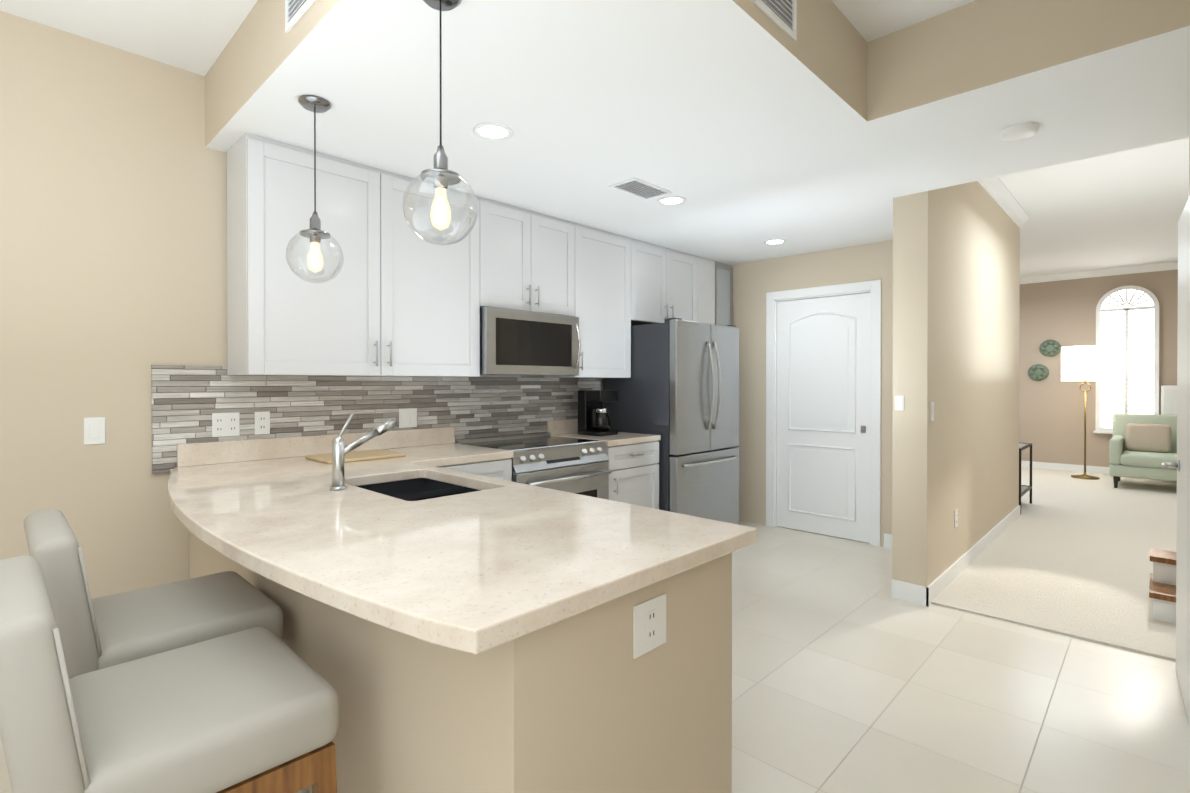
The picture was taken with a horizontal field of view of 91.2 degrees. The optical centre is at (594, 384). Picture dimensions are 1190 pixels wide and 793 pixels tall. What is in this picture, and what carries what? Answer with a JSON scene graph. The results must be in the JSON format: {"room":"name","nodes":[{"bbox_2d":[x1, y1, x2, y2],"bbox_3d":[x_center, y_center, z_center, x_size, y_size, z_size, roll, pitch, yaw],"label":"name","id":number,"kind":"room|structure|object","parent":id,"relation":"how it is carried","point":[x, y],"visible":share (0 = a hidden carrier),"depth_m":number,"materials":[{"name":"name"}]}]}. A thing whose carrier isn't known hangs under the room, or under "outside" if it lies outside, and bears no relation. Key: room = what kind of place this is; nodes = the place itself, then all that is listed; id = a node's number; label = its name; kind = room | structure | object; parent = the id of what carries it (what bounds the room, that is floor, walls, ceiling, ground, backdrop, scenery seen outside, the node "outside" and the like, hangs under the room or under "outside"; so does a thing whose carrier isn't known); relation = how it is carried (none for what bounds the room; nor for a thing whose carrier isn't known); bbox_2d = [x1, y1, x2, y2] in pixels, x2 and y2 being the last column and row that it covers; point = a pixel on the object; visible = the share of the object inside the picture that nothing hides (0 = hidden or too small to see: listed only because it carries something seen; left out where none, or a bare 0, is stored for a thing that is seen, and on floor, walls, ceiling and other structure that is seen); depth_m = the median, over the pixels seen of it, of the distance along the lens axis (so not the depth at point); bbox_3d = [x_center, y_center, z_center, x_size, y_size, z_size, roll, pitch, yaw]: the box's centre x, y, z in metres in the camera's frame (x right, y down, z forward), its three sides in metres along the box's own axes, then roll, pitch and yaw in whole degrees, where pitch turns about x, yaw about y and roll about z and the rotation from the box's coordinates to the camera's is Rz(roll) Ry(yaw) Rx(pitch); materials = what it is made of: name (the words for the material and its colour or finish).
{"room":"kitchen","nodes":[
{"label":"kitchen","id":0,"kind":"room"},
{"bbox_2d":[212,412,239,436],"bbox_3d":[-1.794,0.194,2.835,0.006,0.115,0.116,0,0,44],"label":"outlet","id":1,"kind":"object","parent":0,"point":[225,424],"visible":1,"depth_m":2.83,"materials":[{"name":"white plastic"}]},
{"bbox_2d":[255,411,269,434],"bbox_3d":[-1.683,0.193,2.950,0.006,0.115,0.070,0,0,44],"label":"outlet","id":2,"kind":"object","parent":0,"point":[262,422],"visible":1,"depth_m":2.95,"materials":[{"name":"white plastic"}]},
{"bbox_2d":[0,11,602,598],"bbox_3d":[-1.795,-0.197,2.975,0.150,3.000,8.400,0,0,44],"label":"wall","id":3,"kind":"structure","parent":0,"point":[112,229],"depth_m":2.52,"materials":[{"name":"beige paint"}]},
{"bbox_2d":[84,417,104,444],"bbox_3d":[-2.146,0.197,2.500,0.008,0.115,0.070,0,0,44],"label":"switch plate","id":4,"kind":"object","parent":3,"relation":"attached to","point":[94,430],"visible":1,"depth_m":2.50,"materials":[{"name":"white plastic"}]},
{"bbox_2d":[227,133,490,376],"bbox_3d":[-1.218,-0.593,3.196,0.327,1.088,1.312,0,0,44],"label":"upper cabinet","id":5,"kind":"object","parent":3,"relation":"attached to","point":[396,296],"depth_m":2.94,"materials":[{"name":"white wood"}]},
{"bbox_2d":[175,417,577,464],"bbox_3d":[-0.941,0.322,3.710,0.020,0.104,2.840,0,0,44],"label":"backsplash","id":6,"kind":"structure","parent":3,"relation":"attached to","point":[259,448],"depth_m":3.07,"materials":[{"name":"beige stone"}]},
{"bbox_2d":[491,200,578,316],"bbox_3d":[-0.533,-0.808,3.904,0.327,0.664,0.795,0,0,44],"label":"upper cabinet","id":7,"kind":"object","parent":3,"relation":"attached to","point":[535,255],"depth_m":3.81,"materials":[{"name":"white wood"}]},
{"bbox_2d":[480,307,580,375],"bbox_3d":[-0.495,-0.267,3.871,0.432,0.406,0.779,0,0,44],"label":"microwave","id":8,"kind":"object","parent":7,"relation":"attached to","point":[519,343],"visible":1,"depth_m":3.71,"materials":[{"name":"silver metal"}]},
{"bbox_2d":[544,224,638,377],"bbox_3d":[-0.048,-0.599,4.409,0.327,1.088,0.738,0,0,44],"label":"upper cabinet","id":9,"kind":"object","parent":3,"relation":"attached to","point":[608,261],"depth_m":4.33,"materials":[{"name":"white wood"}]},
{"bbox_2d":[639,240,696,324],"bbox_3d":[0.474,-0.826,4.949,0.327,0.639,0.902,0,0,44],"label":"upper cabinet","id":10,"kind":"object","parent":3,"relation":"attached to","point":[667,277],"depth_m":4.83,"materials":[{"name":"white wood"}]},
{"bbox_2d":[399,408,416,427],"bbox_3d":[-1.129,0.200,3.523,0.008,0.115,0.116,0,0,44],"label":"outlet","id":11,"kind":"object","parent":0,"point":[407,417],"visible":1,"depth_m":3.52,"materials":[{"name":"white plastic"}]},
{"bbox_2d":[0,0,974,75],"bbox_3d":[-0.952,-1.579,1.286,3.700,0.220,7.150,0,0,44],"label":"ceiling","id":12,"kind":"structure","parent":0,"point":[194,36],"depth_m":2.35,"materials":[{"name":"white paint"}]},
{"bbox_2d":[0,520,1189,792],"bbox_3d":[-0.140,1.361,1.386,4.750,0.100,8.400,0,0,44],"label":"floor","id":13,"kind":"structure","parent":0,"point":[850,674],"depth_m":2.45,"materials":[{"name":"beige tile"}]},
{"bbox_2d":[24,508,282,678],"bbox_3d":[-1.271,0.833,1.694,0.500,0.952,0.542,0,0,44],"label":"stool","id":14,"kind":"object","parent":13,"relation":"on","point":[99,633],"visible":0.6,"depth_m":1.55,"materials":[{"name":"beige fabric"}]},
{"bbox_2d":[0,556,338,792],"bbox_3d":[-0.902,0.836,1.234,0.500,0.952,0.542,0,0,44],"label":"stool","id":15,"kind":"object","parent":13,"relation":"on","point":[254,710],"visible":1,"depth_m":1.12,"materials":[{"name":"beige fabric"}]},
{"bbox_2d":[255,585,322,676],"bbox_3d":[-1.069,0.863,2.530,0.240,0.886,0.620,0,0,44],"label":"wall","id":16,"kind":"structure","parent":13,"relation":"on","point":[299,636],"depth_m":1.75,"materials":[{"name":"beige paint"}]},
{"bbox_2d":[323,637,350,740],"bbox_3d":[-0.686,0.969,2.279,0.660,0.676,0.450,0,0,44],"label":"base cabinet","id":17,"kind":"object","parent":13,"relation":"on","point":[336,663],"depth_m":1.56,"materials":[{"name":"beige"}]},
{"bbox_2d":[457,433,611,499],"bbox_3d":[-0.373,0.826,3.790,0.682,0.945,0.784,0,0,44],"label":"range","id":18,"kind":"object","parent":13,"relation":"on","point":[569,464],"visible":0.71,"depth_m":3.67,"materials":[{"name":"silver metal"}]},
{"bbox_2d":[351,553,731,792],"bbox_3d":[-0.177,0.867,1.669,0.920,0.886,0.620,0,0,44],"label":"base cabinet","id":19,"kind":"object","parent":13,"relation":"on","point":[569,707],"depth_m":1.25,"materials":[{"name":"beige paint"}]},
{"bbox_2d":[152,441,756,688],"bbox_3d":[-0.604,0.401,2.296,2.507,0.040,1.672,0,0,44],"label":"countertop","id":20,"kind":"structure","parent":19,"relation":"on","point":[412,589],"depth_m":1.46,"materials":[{"name":"beige stone"}]},
{"bbox_2d":[305,449,405,463],"bbox_3d":[-1.241,0.369,3.027,0.300,0.015,0.400,0,0,44],"label":"cutting board","id":21,"kind":"object","parent":20,"relation":"on","point":[363,455],"visible":0.96,"depth_m":2.98,"materials":[{"name":"beige"}]},
{"bbox_2d":[330,413,395,489],"bbox_3d":[-0.878,0.242,2.217,0.053,0.276,0.265,0,0,35],"label":"faucet","id":22,"kind":"object","parent":20,"relation":"on","point":[340,450],"visible":1,"depth_m":2.13,"materials":[{"name":"silver metal"}]},
{"bbox_2d":[355,473,478,496],"bbox_3d":[-0.690,0.515,2.273,0.640,0.212,0.420,0,0,44],"label":"sink","id":23,"kind":"object","parent":20,"relation":"in","point":[420,486],"depth_m":2.53,"materials":[{"name":"black metal"}]},
{"bbox_2d":[633,593,665,658],"bbox_3d":[0.126,0.541,1.313,0.007,0.115,0.115,0,0,44],"label":"outlet","id":24,"kind":"object","parent":19,"relation":"attached to","point":[649,624],"visible":1,"depth_m":1.30,"materials":[{"name":"white plastic"}]},
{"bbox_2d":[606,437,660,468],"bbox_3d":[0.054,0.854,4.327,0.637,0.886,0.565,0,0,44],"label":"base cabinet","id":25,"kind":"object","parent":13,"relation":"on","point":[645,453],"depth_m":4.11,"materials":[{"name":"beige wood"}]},
{"bbox_2d":[551,433,660,444],"bbox_3d":[0.057,0.391,4.323,0.643,0.040,0.572,0,0,44],"label":"countertop","id":26,"kind":"structure","parent":25,"relation":"on","point":[618,439],"depth_m":4.20,"materials":[{"name":"stone"}]},
{"bbox_2d":[578,390,617,435],"bbox_3d":[0.019,0.205,4.346,0.240,0.330,0.190,0,0,44],"label":"coffee maker","id":27,"kind":"object","parent":26,"relation":"on","point":[593,418],"visible":1,"depth_m":4.29,"materials":[{"name":"black plastic"}]},
{"bbox_2d":[603,318,738,524],"bbox_3d":[0.660,0.400,4.780,0.802,1.787,0.887,0,0,44],"label":"fridge","id":28,"kind":"object","parent":13,"relation":"on","point":[678,391],"visible":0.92,"depth_m":4.45,"materials":[{"name":"grey metal"}]},
{"bbox_2d":[695,256,732,324],"bbox_3d":[0.989,0.070,5.501,0.348,2.437,0.596,0,0,44],"label":"tall cabinet","id":29,"kind":"object","parent":13,"relation":"on","point":[714,292],"visible":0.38,"depth_m":5.36,"materials":[{"name":"white wood"}]},
{"bbox_2d":[205,0,1189,264],"bbox_3d":[0.826,-1.393,3.129,3.400,0.510,4.230,0,0,44],"label":"ceiling","id":30,"kind":"structure","parent":0,"point":[745,128],"depth_m":2.38,"materials":[{"name":"white paint"}]},
{"bbox_2d":[285,0,315,32],"bbox_3d":[-0.974,-1.312,1.920,0.250,0.200,0.012,0,0,44],"label":"ceiling vent","id":31,"kind":"object","parent":30,"relation":"in","point":[295,10],"visible":0.98,"depth_m":1.95,"materials":[{"name":"white metal"}]},
{"bbox_2d":[286,95,343,282],"bbox_3d":[-1.123,-0.771,2.337,0.210,0.724,0.210,0,0,44],"label":"pendant light","id":32,"kind":"object","parent":30,"relation":"hanging from","point":[315,233],"visible":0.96,"depth_m":2.32,"materials":[{"name":"clear glass"}]},
{"bbox_2d":[403,0,477,245],"bbox_3d":[-0.446,-0.768,1.685,0.210,0.724,0.210,0,0,44],"label":"pendant light","id":33,"kind":"object","parent":30,"relation":"hanging from","point":[440,176],"visible":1,"depth_m":1.68,"materials":[{"name":"clear glass"}]},
{"bbox_2d":[473,123,512,140],"bbox_3d":[-0.456,-1.131,2.609,0.176,0.008,0.176,0,0,44],"label":"recessed light","id":34,"kind":"object","parent":30,"relation":"in","point":[493,131],"visible":1,"depth_m":2.60,"materials":[{"name":"white"}]},
{"bbox_2d":[608,177,671,199],"bbox_3d":[0.266,-1.134,3.386,0.200,0.012,0.340,0,0,44],"label":"ceiling vent","id":35,"kind":"object","parent":30,"relation":"in","point":[639,188],"visible":1,"depth_m":3.38,"materials":[{"name":"white metal"}]},
{"bbox_2d":[657,196,685,205],"bbox_3d":[0.474,-1.136,3.602,0.176,0.008,0.176,0,0,44],"label":"recessed light","id":36,"kind":"object","parent":30,"relation":"in","point":[672,200],"visible":0.96,"depth_m":3.60,"materials":[{"name":"white"}]},
{"bbox_2d":[751,0,796,40],"bbox_3d":[0.583,-1.297,1.891,0.012,0.230,0.310,0,0,44],"label":"ceiling vent","id":37,"kind":"object","parent":30,"relation":"in","point":[782,14],"visible":1,"depth_m":1.94,"materials":[{"name":"white metal"}]},
{"bbox_2d":[763,239,786,244],"bbox_3d":[1.438,-1.141,4.659,0.176,0.008,0.176,0,0,44],"label":"recessed light","id":38,"kind":"object","parent":30,"relation":"in","point":[774,241],"visible":0.98,"depth_m":4.64,"materials":[{"name":"white"}]},
{"bbox_2d":[1001,122,1038,140],"bbox_3d":[1.886,-1.118,2.587,0.140,0.034,0.140,0,0,44],"label":"smoke detector","id":39,"kind":"object","parent":30,"relation":"attached to","point":[1020,131],"visible":1,"depth_m":2.55,"materials":[{"name":"white plastic"}]},
{"bbox_2d":[731,240,892,546],"bbox_3d":[1.886,-0.208,5.156,2.120,3.000,0.150,0,0,44],"label":"wall","id":40,"kind":"structure","parent":0,"point":[755,282],"depth_m":5.33,"materials":[{"name":"beige paint"}]},
{"bbox_2d":[777,293,869,542],"bbox_3d":[1.956,0.267,5.029,0.810,2.039,0.048,0,0,44],"label":"pantry door","id":41,"kind":"structure","parent":40,"relation":"in","point":[823,415],"depth_m":4.99,"materials":[{"name":"white wood"}]},
{"bbox_2d":[766,280,880,546],"bbox_3d":[1.970,0.225,5.043,0.990,2.135,0.138,0,0,44],"label":"door frame","id":42,"kind":"structure","parent":40,"relation":"attached to","point":[873,288],"depth_m":4.85,"materials":[{"name":"white wood"}]},
{"bbox_2d":[884,533,891,548],"bbox_3d":[2.448,1.240,4.508,0.400,0.110,0.013,0,0,44],"label":"baseboard","id":43,"kind":"structure","parent":40,"relation":"attached to","point":[887,537],"depth_m":4.62,"materials":[{"name":"white wood"}]},
{"bbox_2d":[892,181,1019,586],"bbox_3d":[2.988,-0.205,4.635,0.190,3.000,3.170,0,0,44],"label":"wall","id":44,"kind":"structure","parent":0,"point":[956,278],"depth_m":3.84,"materials":[{"name":"beige paint"}]},
{"bbox_2d":[895,396,903,410],"bbox_3d":[1.845,0.110,3.530,0.050,0.090,0.008,0,0,44],"label":"light switch","id":45,"kind":"object","parent":44,"relation":"attached to","point":[899,402],"visible":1,"depth_m":3.53,"materials":[{"name":"white plastic"}]},
{"bbox_2d":[930,402,933,420],"bbox_3d":[2.021,0.160,3.491,0.008,0.115,0.070,0,0,44],"label":"light switch","id":46,"kind":"object","parent":44,"relation":"attached to","point":[931,411],"visible":0.98,"depth_m":3.48,"materials":[{"name":"white plastic"}]},
{"bbox_2d":[954,509,957,527],"bbox_3d":[2.430,0.898,3.920,0.006,0.115,0.070,0,0,44],"label":"outlet","id":47,"kind":"object","parent":44,"relation":"attached to","point":[956,518],"visible":1,"depth_m":3.91,"materials":[{"name":"white plastic"}]},
{"bbox_2d":[924,505,1019,606],"bbox_3d":[3.056,1.240,4.566,0.015,0.110,3.183,0,0,44],"label":"baseboard","id":48,"kind":"structure","parent":44,"relation":"attached to","point":[942,581],"depth_m":4.08,"materials":[{"name":"white wood"}]},
{"bbox_2d":[978,177,1028,227],"bbox_3d":[3.083,-1.575,4.535,0.075,0.100,3.170,0,0,44],"label":"crown molding","id":49,"kind":"structure","parent":44,"relation":"attached to","point":[999,192],"depth_m":4.94,"materials":[{"name":"white"}]},
{"bbox_2d":[932,467,1176,660],"bbox_3d":[4.041,1.330,6.440,5.450,0.112,7.120,0,0,44],"label":"floor carpet","id":50,"kind":"object","parent":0,"point":[1065,553],"visible":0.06,"depth_m":4.17,"materials":[{"name":"beige carpet"}]},
{"bbox_2d":[1019,442,1031,513],"bbox_3d":[4.333,0.951,6.114,0.320,0.647,0.720,0,0,44],"label":"side table","id":51,"kind":"object","parent":50,"relation":"on","point":[1024,489],"visible":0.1,"depth_m":6.07,"materials":[{"name":"grey metal"}]},
{"bbox_2d":[1061,345,1110,479],"bbox_3d":[6.670,0.372,7.928,0.520,1.787,0.520,0,0,44],"label":"floor lamp","id":52,"kind":"object","parent":50,"relation":"on","point":[1087,363],"visible":1,"depth_m":7.75,"materials":[{"name":"white fabric"}]},
{"bbox_2d":[1109,413,1176,487],"bbox_3d":[6.901,0.823,7.234,0.740,0.891,0.918,0,0,44],"label":"armchair","id":53,"kind":"object","parent":50,"relation":"on","point":[1142,446],"visible":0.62,"depth_m":7.23,"materials":[{"name":"green fabric"}]},
{"bbox_2d":[1149,548,1175,622],"bbox_3d":[3.584,1.142,3.009,1.045,0.298,0.450,0,0,44],"label":"stair steps","id":54,"kind":"structure","parent":50,"relation":"on","point":[1162,588],"depth_m":3.31,"materials":[{"name":"white wood"}]},
{"bbox_2d":[1161,386,1176,481],"bbox_3d":[7.738,0.639,7.517,0.630,1.257,0.390,0,0,44],"label":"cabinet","id":55,"kind":"object","parent":50,"relation":"on","point":[1168,400],"visible":0.27,"depth_m":7.56,"materials":[{"name":"white"}]},
{"bbox_2d":[998,138,1188,276],"bbox_3d":[4.083,-1.675,6.468,5.750,0.080,7.300,0,0,44],"label":"ceiling","id":56,"kind":"structure","parent":0,"point":[1120,209],"depth_m":5.38,"materials":[{"name":"white paint"}]},
{"bbox_2d":[1019,269,1177,466],"bbox_3d":[6.511,-0.228,9.100,5.600,3.000,0.150,0,0,44],"label":"wall","id":57,"kind":"structure","parent":0,"point":[1051,405],"depth_m":8.57,"materials":[{"name":"beige paint"}]},
{"bbox_2d":[1028,364,1048,380],"bbox_3d":[6.683,-0.186,8.789,0.253,0.260,0.070,0,0,44],"label":"art","id":58,"kind":"object","parent":57,"relation":"attached to","point":[1038,372],"visible":1,"depth_m":8.78,"materials":[{"name":"green ceramic"}]},
{"bbox_2d":[1039,340,1060,356],"bbox_3d":[6.784,-0.546,8.690,0.253,0.260,0.070,0,0,44],"label":"art","id":59,"kind":"object","parent":57,"relation":"attached to","point":[1050,348],"visible":1,"depth_m":8.68,"materials":[{"name":"green ceramic"}]},
{"bbox_2d":[1021,461,1108,473],"bbox_3d":[6.509,1.218,8.997,5.450,0.110,0.013,0,0,44],"label":"baseboard","id":60,"kind":"structure","parent":57,"relation":"attached to","point":[1042,465],"depth_m":8.57,"materials":[{"name":"white wood"}]},
{"bbox_2d":[1020,261,1177,283],"bbox_3d":[6.486,-1.597,8.960,5.450,0.100,0.075,0,0,44],"label":"crown molding","id":61,"kind":"structure","parent":57,"relation":"attached to","point":[1173,265],"depth_m":8.27,"materials":[{"name":"white wood"}]},
{"bbox_2d":[1093,285,1158,433],"bbox_3d":[7.388,-0.345,8.100,0.690,2.065,0.069,0,0,44],"label":"window","id":62,"kind":"structure","parent":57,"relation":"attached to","point":[1127,324],"depth_m":8.09,"materials":[{"name":"white glass"}]},
{"bbox_2d":[1189,138,1189,195],"bbox_3d":[0.516,-0.184,0.259,0.150,3.000,7.700,0,0,44],"label":"wall","id":63,"kind":"structure","parent":0,"point":[1189,166],"depth_m":3.03,"materials":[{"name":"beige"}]},
{"bbox_2d":[1161,197,1189,724],"bbox_3d":[2.324,0.281,2.295,0.135,2.039,0.967,0,0,44],"label":"door","id":64,"kind":"structure","parent":63,"relation":"in","point":[1182,465],"depth_m":2.43,"materials":[{"name":"white wood"}]}
]}

